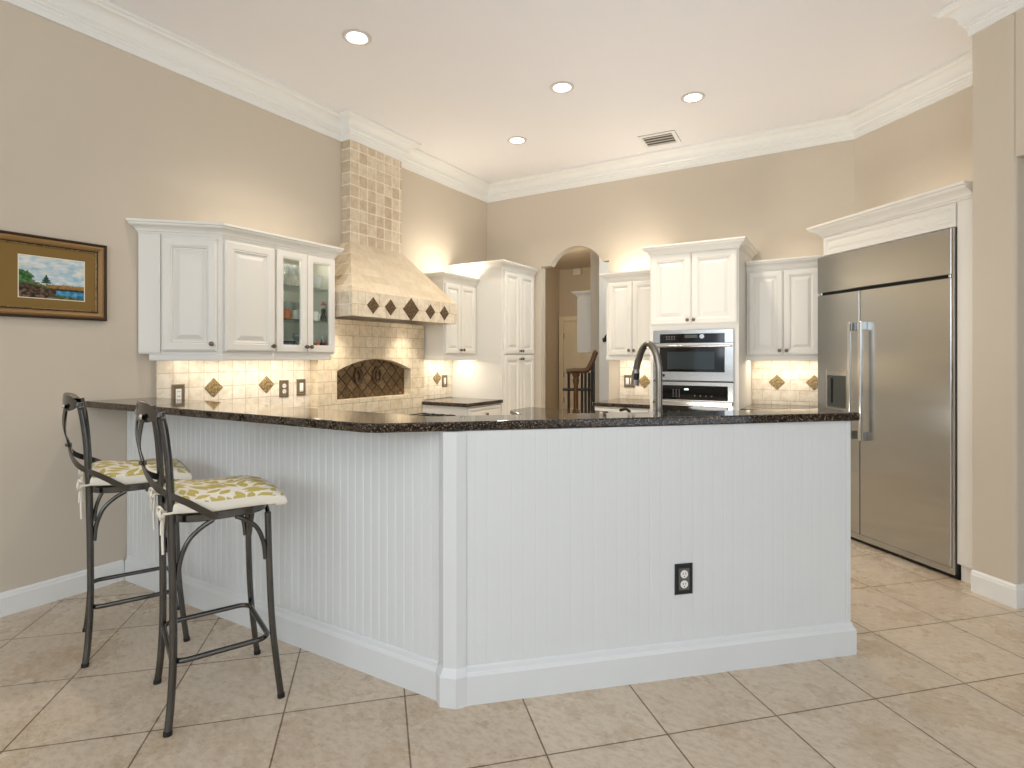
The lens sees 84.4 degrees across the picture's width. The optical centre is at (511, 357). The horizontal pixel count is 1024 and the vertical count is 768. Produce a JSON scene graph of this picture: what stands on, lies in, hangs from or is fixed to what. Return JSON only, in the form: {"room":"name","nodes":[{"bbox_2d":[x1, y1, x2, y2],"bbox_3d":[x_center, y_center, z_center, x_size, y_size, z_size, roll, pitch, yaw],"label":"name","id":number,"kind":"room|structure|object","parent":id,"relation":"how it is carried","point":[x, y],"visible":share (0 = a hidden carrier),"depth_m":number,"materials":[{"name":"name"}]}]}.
{"room":"kitchen","nodes":[
{"label":"kitchen","id":0,"kind":"room"},
{"bbox_2d":[0,0,486,592],"bbox_3d":[-2.862,-0.345,2.622,0.150,3.330,9.880,0,0,32],"label":"wall","id":1,"kind":"structure","parent":0,"point":[95,135],"depth_m":3.29,"materials":[{"name":"beige paint"}]},
{"bbox_2d":[0,230,106,320],"bbox_3d":[-2.508,-0.432,3.024,0.027,0.436,0.594,0,0,32],"label":"framed picture","id":2,"kind":"object","parent":1,"relation":"attached to","point":[41,276],"visible":1,"depth_m":3.06,"materials":[{"name":"brown wood"}]},
{"bbox_2d":[18,253,84,301],"bbox_3d":[-2.490,-0.430,3.063,0.001,0.227,0.299,0,0,32],"label":"painting","id":3,"kind":"object","parent":2,"relation":"attached to","point":[39,277],"depth_m":3.05},
{"bbox_2d":[0,559,123,617],"bbox_3d":[-3.790,1.260,0.949,0.016,0.121,5.658,0,0,32],"label":"baseboard","id":4,"kind":"structure","parent":1,"relation":"attached to","point":[23,598],"depth_m":3.06,"materials":[{"name":"white paint"}]},
{"bbox_2d":[126,218,223,360],"bbox_3d":[-2.079,-0.411,3.572,0.537,0.854,0.282,0,0,-14],"label":"upper cabinet","id":5,"kind":"object","parent":1,"relation":"attached to","point":[180,262],"visible":1,"depth_m":3.47,"materials":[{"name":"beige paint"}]},
{"bbox_2d":[155,360,309,407],"bbox_3d":[-1.912,0.199,4.005,0.020,0.443,1.154,0,0,32],"label":"backsplash","id":6,"kind":"structure","parent":1,"relation":"attached to","point":[237,381],"depth_m":3.97,"materials":[{"name":"tile"}]},
{"bbox_2d":[171,384,184,398],"bbox_3d":[-2.137,0.232,3.620,0.010,0.128,0.081,0,0,32],"label":"wall outlet","id":7,"kind":"object","parent":6,"relation":"attached to","point":[177,390],"visible":0.81,"depth_m":3.62,"materials":[{"name":"brown metal"}]},
{"bbox_2d":[176,389,180,398],"bbox_3d":[-2.137,0.232,3.620,0.009,0.068,0.034,0,0,32],"label":"receptacle","id":8,"kind":"object","parent":7,"relation":"attached to","point":[178,391],"depth_m":3.62,"materials":[{"name":"white plastic"}]},
{"bbox_2d":[279,380,288,396],"bbox_3d":[-1.729,0.232,4.287,0.009,0.128,0.081,0,0,32],"label":"wall outlet","id":9,"kind":"object","parent":6,"relation":"attached to","point":[283,384],"visible":1,"depth_m":4.28,"materials":[{"name":"brown metal"}]},
{"bbox_2d":[297,379,305,395],"bbox_3d":[-1.646,0.229,4.418,0.013,0.128,0.081,0,0,32],"label":"light switch","id":10,"kind":"object","parent":6,"relation":"attached to","point":[301,383],"visible":1,"depth_m":4.41,"materials":[{"name":"brown metal"}]},
{"bbox_2d":[222,223,278,360],"bbox_3d":[-1.845,-0.411,3.768,0.380,0.854,0.394,0,0,32],"label":"upper cabinet","id":11,"kind":"object","parent":1,"relation":"attached to","point":[248,254],"visible":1,"depth_m":3.68,"materials":[{"name":"beige paint"}]},
{"bbox_2d":[274,235,343,359],"bbox_3d":[-1.593,-0.411,4.178,0.380,0.854,0.567,0,0,32],"label":"display cabinet","id":12,"kind":"object","parent":1,"relation":"attached to","point":[311,260],"visible":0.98,"depth_m":4.13,"materials":[{"name":"beige paint"}]},
{"bbox_2d":[283,309,291,318],"bbox_3d":[-1.599,-0.312,4.022,0.073,0.068,0.058,0,0,-27],"label":"mug","id":13,"kind":"object","parent":12,"relation":"on","point":[286,312],"visible":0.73,"depth_m":4.00,"materials":[{"name":"orange ceramic"}]},
{"bbox_2d":[292,310,298,318],"bbox_3d":[-1.558,-0.312,4.108,0.073,0.068,0.058,0,0,-27],"label":"mug","id":14,"kind":"object","parent":12,"relation":"on","point":[295,313],"visible":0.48,"depth_m":4.08,"materials":[{"name":"white ceramic"}]},
{"bbox_2d":[283,284,327,292],"bbox_3d":[-1.630,-0.512,4.171,0.290,0.008,0.479,0,0,32],"label":"glass shelf","id":15,"kind":"object","parent":12,"relation":"attached to","point":[286,288],"depth_m":4.25,"materials":[{"name":"clear glass"}]},
{"bbox_2d":[283,318,327,322],"bbox_3d":[-1.630,-0.274,4.171,0.290,0.008,0.479,0,0,32],"label":"glass shelf","id":16,"kind":"object","parent":12,"relation":"attached to","point":[285,320],"depth_m":4.18,"materials":[{"name":"clear glass"}]},
{"bbox_2d":[313,311,319,320],"bbox_3d":[-1.471,-0.312,4.231,0.073,0.068,0.058,0,0,-27],"label":"mug","id":17,"kind":"object","parent":12,"relation":"on","point":[315,314],"visible":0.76,"depth_m":4.21,"materials":[{"name":"white ceramic"}]},
{"bbox_2d":[320,301,325,320],"bbox_3d":[-1.429,-0.354,4.279,0.048,0.152,0.047,0,0,32],"label":"figurine","id":18,"kind":"object","parent":12,"relation":"on","point":[323,311],"visible":1,"depth_m":4.27,"materials":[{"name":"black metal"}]},
{"bbox_2d":[310,319,423,414],"bbox_3d":[-1.240,0.108,5.021,0.105,0.853,1.275,0,0,32],"label":"backsplash","id":19,"kind":"structure","parent":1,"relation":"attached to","point":[376,367],"depth_m":4.99,"materials":[{"name":"tile"}]},
{"bbox_2d":[334,140,456,324],"bbox_3d":[-1.070,-1.077,4.915,0.503,1.526,1.294,0,0,32],"label":"range hood","id":20,"kind":"object","parent":1,"relation":"attached to","point":[373,277],"visible":0.98,"depth_m":4.85,"materials":[{"name":"tile"}]},
{"bbox_2d":[424,360,451,399],"bbox_3d":[-0.793,0.189,5.830,0.020,0.458,0.563,0,0,32],"label":"backsplash","id":21,"kind":"structure","parent":1,"relation":"attached to","point":[434,370],"depth_m":5.84,"materials":[{"name":"tile"}]},
{"bbox_2d":[442,375,446,386],"bbox_3d":[-0.706,0.242,5.952,0.013,0.125,0.088,0,0,32],"label":"light switch","id":22,"kind":"object","parent":21,"relation":"attached to","point":[444,377],"visible":1,"depth_m":5.94,"materials":[{"name":"brown metal"}]},
{"bbox_2d":[423,272,479,359],"bbox_3d":[-0.649,-0.401,5.719,0.378,0.843,0.597,0,0,32],"label":"upper cabinet","id":23,"kind":"object","parent":1,"relation":"attached to","point":[457,341],"visible":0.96,"depth_m":5.59,"materials":[{"name":"beige paint"}]},
{"bbox_2d":[2,0,971,202],"bbox_3d":[-0.775,-1.919,1.372,4.714,0.180,9.530,0,0,32],"label":"trim","id":24,"kind":"structure","parent":1,"relation":"attached to","point":[103,21],"depth_m":4.50,"materials":[{"name":"white paint"}]},
{"bbox_2d":[0,539,1023,767],"bbox_3d":[1.137,1.370,2.880,9.600,0.100,14.500,0,0,32],"label":"floor","id":25,"kind":"structure","parent":0,"point":[935,677],"depth_m":2.13,"materials":[{"name":"beige tile"}]},
{"bbox_2d":[62,392,189,667],"bbox_3d":[-1.818,0.739,2.667,0.475,1.165,0.429,0,0,-37],"label":"bar stool","id":26,"kind":"object","parent":25,"relation":"on","point":[70,401],"visible":0.69,"depth_m":2.45,"materials":[{"name":"metal"}]},
{"bbox_2d":[76,458,191,518],"bbox_3d":[-1.793,0.587,2.685,0.431,0.208,0.458,0,0,-37],"label":"seat cushion","id":27,"kind":"object","parent":26,"relation":"on","point":[128,472],"visible":0.67,"depth_m":2.55,"materials":[{"name":"beige fabric"}]},
{"bbox_2d":[134,399,284,737],"bbox_3d":[-1.198,0.739,2.228,0.475,1.165,0.429,0,0,-37],"label":"bar stool","id":28,"kind":"object","parent":25,"relation":"on","point":[144,412],"visible":0.77,"depth_m":2.12,"materials":[{"name":"black metal"}]},
{"bbox_2d":[148,475,286,554],"bbox_3d":[-1.173,0.587,2.247,0.431,0.208,0.458,0,0,-37],"label":"seat cushion","id":29,"kind":"object","parent":28,"relation":"on","point":[225,493],"visible":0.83,"depth_m":2.15,"materials":[{"name":"beige fabric"}]},
{"bbox_2d":[422,403,500,415],"bbox_3d":[-0.472,0.888,5.612,0.574,0.864,0.596,0,0,32],"label":"base cabinet","id":30,"kind":"object","parent":25,"relation":"on","point":[491,409],"visible":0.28,"depth_m":5.40,"materials":[{"name":"beige paint"}]},
{"bbox_2d":[422,397,502,406],"bbox_3d":[-0.524,0.438,5.636,0.647,0.034,0.612,0,0,32],"label":"countertop","id":31,"kind":"structure","parent":30,"relation":"on","point":[452,401],"depth_m":5.47,"materials":[{"name":"stone"}]},
{"bbox_2d":[125,411,856,708],"bbox_3d":[-0.387,0.800,2.938,3.935,1.040,1.521,0,0,12],"label":"base cabinet","id":32,"kind":"object","parent":25,"relation":"on","point":[454,569],"visible":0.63,"depth_m":2.35,"materials":[{"name":"white paint"}]},
{"bbox_2d":[85,397,859,432],"bbox_3d":[-0.481,0.262,2.621,4.024,0.036,1.034,0,0,12],"label":"countertop","id":33,"kind":"structure","parent":32,"relation":"on","point":[354,421],"depth_m":2.39,"materials":[{"name":"stone"}]},
{"bbox_2d":[619,407,630,411],"bbox_3d":[0.552,0.328,2.726,0.039,0.183,0.084,0,0,-25],"label":"drawer pull","id":34,"kind":"object","parent":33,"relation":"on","point":[624,408],"visible":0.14,"depth_m":2.72,"materials":[{"name":"brown metal"}]},
{"bbox_2d":[631,341,662,411],"bbox_3d":[0.675,0.168,2.725,0.255,0.504,0.099,0,0,41],"label":"kitchen faucet","id":35,"kind":"object","parent":33,"relation":"on","point":[635,376],"visible":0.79,"depth_m":2.68,"materials":[{"name":"silver metal"}]},
{"bbox_2d":[675,563,692,594],"bbox_3d":[0.715,0.919,2.349,0.080,0.127,0.009,0,0,-12],"label":"wall outlet","id":36,"kind":"object","parent":32,"relation":"attached to","point":[684,571],"visible":1,"depth_m":2.35,"materials":[{"name":"black plastic"}]},
{"bbox_2d":[681,580,687,587],"bbox_3d":[0.716,0.940,2.347,0.033,0.033,0.004,0,0,-12],"label":"receptacle","id":37,"kind":"object","parent":36,"relation":"attached to","point":[684,583],"depth_m":2.35,"materials":[{"name":"white plastic"}]},
{"bbox_2d":[681,570,687,577],"bbox_3d":[0.716,0.898,2.347,0.033,0.033,0.004,0,0,-12],"label":"receptacle","id":38,"kind":"object","parent":36,"relation":"attached to","point":[684,573],"depth_m":2.35,"materials":[{"name":"white plastic"}]},
{"bbox_2d":[448,259,538,414],"bbox_3d":[-0.190,0.165,6.165,0.696,2.311,0.739,0,0,32],"label":"pantry cabinet","id":39,"kind":"object","parent":25,"relation":"on","point":[503,368],"visible":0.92,"depth_m":5.89,"materials":[{"name":"beige paint"}]},
{"bbox_2d":[510,407,607,414],"bbox_3d":[0.293,0.868,4.354,0.720,0.904,0.630,0,0,32],"label":"kitchen island","id":40,"kind":"object","parent":25,"relation":"on","point":[529,410],"visible":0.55,"depth_m":4.39,"materials":[{"name":"wood"}]},
{"bbox_2d":[563,350,597,409],"bbox_3d":[0.798,0.610,6.602,0.410,1.419,0.099,0,0,-5],"label":"stair railing","id":41,"kind":"object","parent":25,"relation":"on","point":[575,372],"visible":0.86,"depth_m":6.58,"materials":[{"name":"brown wood"}]},
{"bbox_2d":[595,406,649,412],"bbox_3d":[1.151,0.885,5.385,0.541,0.869,0.666,0,0,32],"label":"base cabinet","id":42,"kind":"object","parent":25,"relation":"on","point":[598,408],"visible":0.02,"depth_m":5.16,"materials":[{"name":"beige paint"}]},
{"bbox_2d":[592,398,649,408],"bbox_3d":[1.145,0.432,5.395,0.561,0.036,0.623,0,0,32],"label":"countertop","id":43,"kind":"structure","parent":42,"relation":"on","point":[629,403],"depth_m":5.22,"materials":[{"name":"black stone"}]},
{"bbox_2d":[641,236,758,411],"bbox_3d":[1.681,0.175,5.024,0.853,2.290,0.724,0,0,32],"label":"tall cabinet","id":44,"kind":"object","parent":25,"relation":"on","point":[695,285],"visible":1,"depth_m":4.74,"materials":[{"name":"beige paint"}]},
{"bbox_2d":[653,380,733,411],"bbox_3d":[1.508,0.577,4.742,0.662,0.766,0.056,0,0,32],"label":"wall oven","id":45,"kind":"object","parent":44,"relation":"in","point":[677,395],"visible":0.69,"depth_m":4.72,"materials":[{"name":"metal"}]},
{"bbox_2d":[653,329,733,381],"bbox_3d":[1.504,-0.023,4.736,0.662,0.430,0.070,0,0,32],"label":"microwave oven","id":46,"kind":"object","parent":44,"relation":"in","point":[701,354],"visible":0.92,"depth_m":4.72,"materials":[{"name":"metal"}]},
{"bbox_2d":[806,181,971,583],"bbox_3d":[2.732,0.152,3.895,0.595,2.335,1.216,0,0,-13],"label":"refrigerator surround","id":47,"kind":"object","parent":25,"relation":"on","point":[843,234],"visible":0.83,"depth_m":3.35,"materials":[{"name":"beige paint"}]},
{"bbox_2d":[818,228,960,579],"bbox_3d":[2.713,0.273,3.920,0.562,2.094,1.068,0,0,-13],"label":"refrigerator","id":48,"kind":"object","parent":25,"relation":"on","point":[887,312],"visible":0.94,"depth_m":3.71,"materials":[{"name":"metal"}]},
{"bbox_3d":[-0.879,0.948,4.869,0.652,0.744,1.055,0,0,32],"label":"base cabinet","id":49,"kind":"object","parent":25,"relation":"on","visible":0},
{"bbox_3d":[-0.889,0.557,4.875,0.640,0.036,1.060,0,0,32],"label":"countertop","id":50,"kind":"structure","parent":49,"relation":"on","visible":0},
{"bbox_2d":[410,413,455,415],"bbox_3d":[-0.890,0.526,4.873,0.500,0.026,0.840,0,0,32],"label":"cooktop","id":51,"kind":"object","parent":50,"relation":"in","point":[418,414],"visible":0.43,"depth_m":5.18,"materials":[{"name":"black glass"}]},
{"bbox_3d":[2.393,0.886,4.615,0.900,0.869,0.652,0,0,32],"label":"base cabinet","id":52,"kind":"object","parent":25,"relation":"on","visible":0},
{"bbox_2d":[740,404,817,409],"bbox_3d":[2.404,0.432,4.623,0.912,0.036,0.623,0,0,32],"label":"countertop","id":53,"kind":"structure","parent":52,"relation":"on","point":[752,406],"depth_m":4.72,"materials":[{"name":"stone"}]},
{"bbox_2d":[106,0,971,182],"bbox_3d":[1.137,-2.060,2.880,9.600,0.100,14.500,0,0,32],"label":"ceiling","id":54,"kind":"structure","parent":0,"point":[459,79],"depth_m":3.82,"materials":[{"name":"paint"}]},
{"bbox_2d":[342,29,370,45],"bbox_3d":[-0.971,-2.003,3.538,0.176,0.013,0.176,0,0,32],"label":"recessed light","id":55,"kind":"object","parent":54,"relation":"in","point":[357,37],"visible":1,"depth_m":3.52,"materials":[{"name":"beige glass"}]},
{"bbox_2d":[508,136,526,144],"bbox_3d":[0.047,-2.003,5.209,0.176,0.013,0.176,0,0,32],"label":"recessed light","id":56,"kind":"object","parent":54,"relation":"in","point":[516,140],"visible":1,"depth_m":5.19,"materials":[{"name":"beige glass"}]},
{"bbox_2d":[550,81,573,93],"bbox_3d":[0.371,-2.003,4.191,0.176,0.013,0.176,0,0,32],"label":"recessed light","id":57,"kind":"object","parent":54,"relation":"in","point":[561,87],"visible":1,"depth_m":4.18,"materials":[{"name":"beige glass"}]},
{"bbox_2d":[638,130,680,148],"bbox_3d":[1.355,-2.002,5.186,0.330,0.016,0.300,0,0,27],"label":"ceiling vent","id":58,"kind":"object","parent":54,"relation":"in","point":[668,137],"visible":1,"depth_m":5.17,"materials":[{"name":"white metal"}]},
{"bbox_2d":[681,92,704,102],"bbox_3d":[1.394,-2.003,4.351,0.176,0.013,0.176,0,0,32],"label":"recessed light","id":59,"kind":"object","parent":54,"relation":"in","point":[692,97],"visible":1,"depth_m":4.34,"materials":[{"name":"beige glass"}]},
{"bbox_2d":[545,268,558,407],"bbox_3d":[-0.322,-0.345,9.393,0.305,3.330,4.320,0,0,32],"label":"wall","id":60,"kind":"structure","parent":0,"point":[551,274],"depth_m":10.87,"materials":[{"name":"beige paint"}]},
{"bbox_2d":[551,247,589,269],"bbox_3d":[2.054,-1.770,7.912,5.295,0.060,4.360,0,0,32],"label":"ceiling","id":61,"kind":"structure","parent":0,"point":[577,257],"depth_m":9.98,"materials":[{"name":"beige paint"}]},
{"bbox_2d":[559,267,589,316],"bbox_3d":[3.103,-0.345,9.915,5.600,3.330,0.150,0,0,32],"label":"wall","id":62,"kind":"structure","parent":0,"point":[568,282],"depth_m":11.03,"materials":[{"name":"beige paint"}]},
{"bbox_2d":[559,316,589,409],"bbox_3d":[1.399,0.255,10.829,1.080,2.130,0.068,0,0,32],"label":"door","id":63,"kind":"structure","parent":62,"relation":"in","point":[569,357],"depth_m":10.99,"materials":[{"name":"beige paint"}]},
{"bbox_2d":[573,268,581,275],"bbox_3d":[1.263,-1.665,10.912,0.160,0.130,0.068,0,0,32],"label":"door chime","id":64,"kind":"object","parent":62,"relation":"attached to","point":[576,271],"visible":1,"depth_m":10.88,"materials":[{"name":"beige plastic"}]},
{"bbox_2d":[590,249,598,409],"bbox_3d":[1.889,-0.345,8.829,0.135,3.330,2.970,0,0,32],"label":"wall","id":65,"kind":"structure","parent":0,"point":[594,258],"depth_m":7.56,"materials":[{"name":"beige paint"}]},
{"bbox_2d":[571,290,589,352],"bbox_3d":[1.198,-0.509,8.199,0.376,0.858,0.768,0,0,32],"label":"upper cabinet","id":66,"kind":"object","parent":65,"relation":"attached to","point":[583,300],"visible":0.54,"depth_m":7.95,"materials":[{"name":"beige paint"}]},
{"bbox_2d":[599,257,608,400],"bbox_3d":[2.409,-0.345,6.323,3.030,3.330,0.100,0,0,32],"label":"wall","id":67,"kind":"structure","parent":0,"point":[603,266],"depth_m":7.04,"materials":[{"name":"white paint"}]},
{"bbox_2d":[487,139,854,407],"bbox_3d":[1.394,-0.345,5.690,3.900,3.330,0.100,0,0,32],"label":"wall","id":68,"kind":"structure","parent":0,"point":[771,200],"depth_m":5.52,"materials":[{"name":"beige paint"}]},
{"bbox_2d":[599,269,649,359],"bbox_3d":[1.201,-0.402,5.521,0.595,0.845,0.383,0,0,32],"label":"upper cabinet","id":69,"kind":"object","parent":68,"relation":"attached to","point":[628,292],"visible":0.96,"depth_m":5.40,"materials":[{"name":"beige paint"}]},
{"bbox_2d":[620,360,649,398],"bbox_3d":[1.329,0.186,5.657,0.520,0.453,0.020,0,0,32],"label":"backsplash","id":70,"kind":"structure","parent":68,"relation":"attached to","point":[642,391],"depth_m":5.70,"materials":[{"name":"tile"}]},
{"bbox_2d":[624,375,634,386],"bbox_3d":[1.191,0.235,5.729,0.115,0.125,0.013,0,0,32],"label":"light switch","id":71,"kind":"object","parent":70,"relation":"attached to","point":[627,378],"visible":0.71,"depth_m":5.73,"materials":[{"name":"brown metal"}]},
{"bbox_2d":[752,360,817,405],"bbox_3d":[2.501,0.186,4.939,0.746,0.453,0.020,0,0,32],"label":"backsplash","id":72,"kind":"structure","parent":68,"relation":"attached to","point":[773,382],"depth_m":4.99,"materials":[{"name":"tile"}]},
{"bbox_2d":[745,255,824,360],"bbox_3d":[2.382,-0.402,4.796,0.690,0.845,0.383,0,0,32],"label":"upper cabinet","id":73,"kind":"object","parent":68,"relation":"attached to","point":[782,294],"visible":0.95,"depth_m":4.70,"materials":[{"name":"beige paint"}]},
{"bbox_2d":[855,86,971,227],"bbox_3d":[3.103,-0.345,4.054,0.141,3.330,1.419,0,0,-13],"label":"wall","id":74,"kind":"structure","parent":0,"point":[929,148],"depth_m":4.18,"materials":[{"name":"beige paint"}]},
{"bbox_2d":[972,13,1023,583],"bbox_3d":[3.223,-0.345,3.239,1.200,3.330,0.222,0,0,-14],"label":"wall","id":75,"kind":"structure","parent":0,"point":[997,173],"depth_m":3.08,"materials":[{"name":"beige paint"}]},
{"bbox_2d":[971,570,1023,608],"bbox_3d":[3.169,1.260,3.217,1.116,0.121,0.236,0,0,-14],"label":"baseboard","id":76,"kind":"structure","parent":75,"relation":"attached to","point":[1007,593],"depth_m":3.06,"materials":[{"name":"white paint"}]},
{"bbox_2d":[1016,8,1023,157],"bbox_3d":[3.105,-1.537,1.462,0.140,0.946,3.178,0,0,-13],"label":"wall","id":77,"kind":"structure","parent":0,"point":[1019,14],"depth_m":2.97,"materials":[{"name":"beige paint"}]},
{"bbox_2d":[932,0,1023,36],"bbox_3d":[3.175,-1.919,1.660,0.630,0.180,3.530,0,0,-13],"label":"trim","id":78,"kind":"structure","parent":77,"relation":"attached to","point":[975,16],"depth_m":3.14,"materials":[{"name":"white paint"}]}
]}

